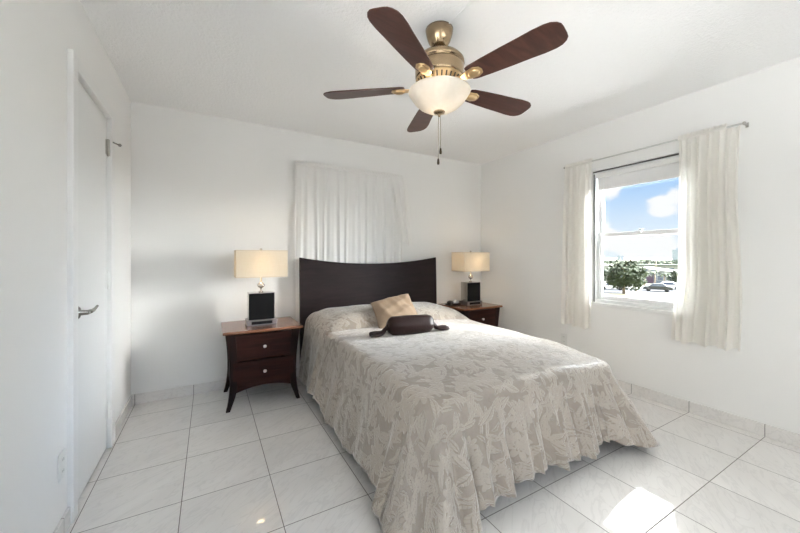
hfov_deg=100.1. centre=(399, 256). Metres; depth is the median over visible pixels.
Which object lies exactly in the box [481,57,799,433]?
wall
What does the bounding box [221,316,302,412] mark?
nightstand
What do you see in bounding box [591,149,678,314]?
window
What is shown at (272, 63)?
ceiling
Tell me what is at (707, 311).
curtain
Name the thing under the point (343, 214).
curtain
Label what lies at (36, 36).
wall
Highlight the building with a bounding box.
[637,264,677,272]
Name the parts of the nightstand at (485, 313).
leg, drawer, leg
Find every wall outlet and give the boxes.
[58,448,64,483]
[561,333,566,344]
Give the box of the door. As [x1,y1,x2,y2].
[67,48,121,523]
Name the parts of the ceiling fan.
blade, blade, blade, lamp shade, pull chain, blade, blade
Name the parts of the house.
door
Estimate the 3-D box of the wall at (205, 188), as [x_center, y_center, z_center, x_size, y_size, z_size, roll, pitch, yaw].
[-0.572,0.030,3.689,3.752,2.560,0.160,0,0,-30]
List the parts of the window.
sill, head casing, sash, sash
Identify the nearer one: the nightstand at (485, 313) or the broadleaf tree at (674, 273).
the nightstand at (485, 313)
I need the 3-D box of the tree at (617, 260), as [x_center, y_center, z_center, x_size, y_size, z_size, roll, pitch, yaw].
[141.092,3.829,216.473,7.629,4.941,7.728,0,0,12]
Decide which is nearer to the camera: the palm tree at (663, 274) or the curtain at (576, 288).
the curtain at (576, 288)
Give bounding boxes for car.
[603,283,621,289]
[643,283,672,291]
[662,281,676,288]
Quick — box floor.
[66,376,799,532]
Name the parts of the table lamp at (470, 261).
lamp shade, shade trim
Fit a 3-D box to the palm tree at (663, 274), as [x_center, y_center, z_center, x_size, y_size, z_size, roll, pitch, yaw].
[54.575,4.782,69.032,2.534,3.044,2.365,0,0,-21]
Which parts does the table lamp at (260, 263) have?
stem, lamp shade, shade trim, shade trim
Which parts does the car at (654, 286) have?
glass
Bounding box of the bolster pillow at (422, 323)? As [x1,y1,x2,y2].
[369,314,449,337]
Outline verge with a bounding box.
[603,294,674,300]
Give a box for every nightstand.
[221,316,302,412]
[438,302,502,326]
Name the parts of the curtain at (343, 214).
panel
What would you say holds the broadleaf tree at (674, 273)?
on the pavement
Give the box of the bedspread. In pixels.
[298,302,658,532]
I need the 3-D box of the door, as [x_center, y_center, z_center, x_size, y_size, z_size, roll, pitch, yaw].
[-1.681,0.132,1.810,0.163,2.116,0.771,0,0,-30]
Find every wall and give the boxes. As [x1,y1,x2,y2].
[0,0,130,532]
[131,101,480,394]
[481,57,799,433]
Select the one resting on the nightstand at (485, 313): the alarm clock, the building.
the alarm clock
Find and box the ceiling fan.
[323,6,567,164]
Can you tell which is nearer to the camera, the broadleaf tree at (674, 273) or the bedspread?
the bedspread
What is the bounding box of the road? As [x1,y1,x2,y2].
[603,288,675,292]
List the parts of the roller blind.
rail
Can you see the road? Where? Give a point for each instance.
(607, 290)
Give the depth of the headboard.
3.55 m
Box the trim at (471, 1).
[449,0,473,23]
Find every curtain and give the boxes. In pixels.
[295,160,411,333]
[561,158,592,329]
[671,123,741,350]
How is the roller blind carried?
attached to the window
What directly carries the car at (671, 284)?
on the road
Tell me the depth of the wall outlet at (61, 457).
1.41 m
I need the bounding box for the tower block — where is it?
[672,248,677,260]
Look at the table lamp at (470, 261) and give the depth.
3.99 m
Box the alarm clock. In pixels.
[445,299,460,305]
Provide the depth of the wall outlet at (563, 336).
3.48 m
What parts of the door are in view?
handle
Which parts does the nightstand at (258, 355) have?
leg, leg, drawer, drawer, leg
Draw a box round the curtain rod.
[564,121,748,168]
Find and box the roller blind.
[596,157,678,190]
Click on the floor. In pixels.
(272, 463)
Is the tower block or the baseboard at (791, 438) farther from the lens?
the tower block
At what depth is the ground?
561.86 m
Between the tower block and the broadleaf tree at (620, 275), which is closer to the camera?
the broadleaf tree at (620, 275)
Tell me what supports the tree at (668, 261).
on the ground
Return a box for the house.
[638,266,676,282]
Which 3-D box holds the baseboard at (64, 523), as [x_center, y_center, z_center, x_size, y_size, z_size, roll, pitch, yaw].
[-0.593,1.149,-0.052,0.012,0.082,6.297,0,0,-30]
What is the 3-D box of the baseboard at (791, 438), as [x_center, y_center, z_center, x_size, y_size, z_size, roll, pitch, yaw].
[2.657,1.149,1.799,0.012,0.082,6.297,0,0,-30]
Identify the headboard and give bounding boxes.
[299,257,436,357]
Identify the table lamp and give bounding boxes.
[234,248,287,325]
[452,251,489,305]
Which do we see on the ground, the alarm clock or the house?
the house
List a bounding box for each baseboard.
[53,395,131,532]
[132,368,298,404]
[616,379,799,447]
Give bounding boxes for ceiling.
[80,0,799,164]
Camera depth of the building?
120.98 m
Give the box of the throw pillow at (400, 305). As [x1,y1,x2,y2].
[370,294,417,328]
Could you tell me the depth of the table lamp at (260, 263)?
2.82 m
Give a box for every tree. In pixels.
[603,259,648,293]
[613,259,623,263]
[649,271,660,282]
[659,273,671,280]
[665,260,677,263]
[667,268,677,282]
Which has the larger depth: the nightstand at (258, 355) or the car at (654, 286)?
the car at (654, 286)
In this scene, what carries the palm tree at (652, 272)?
on the pavement
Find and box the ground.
[603,258,676,301]
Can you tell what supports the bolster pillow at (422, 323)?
on the bedspread
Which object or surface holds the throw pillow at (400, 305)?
on the bedspread
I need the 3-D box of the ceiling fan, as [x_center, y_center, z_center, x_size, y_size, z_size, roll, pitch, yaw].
[0.259,-0.877,1.861,1.231,0.744,1.272,0,0,-30]

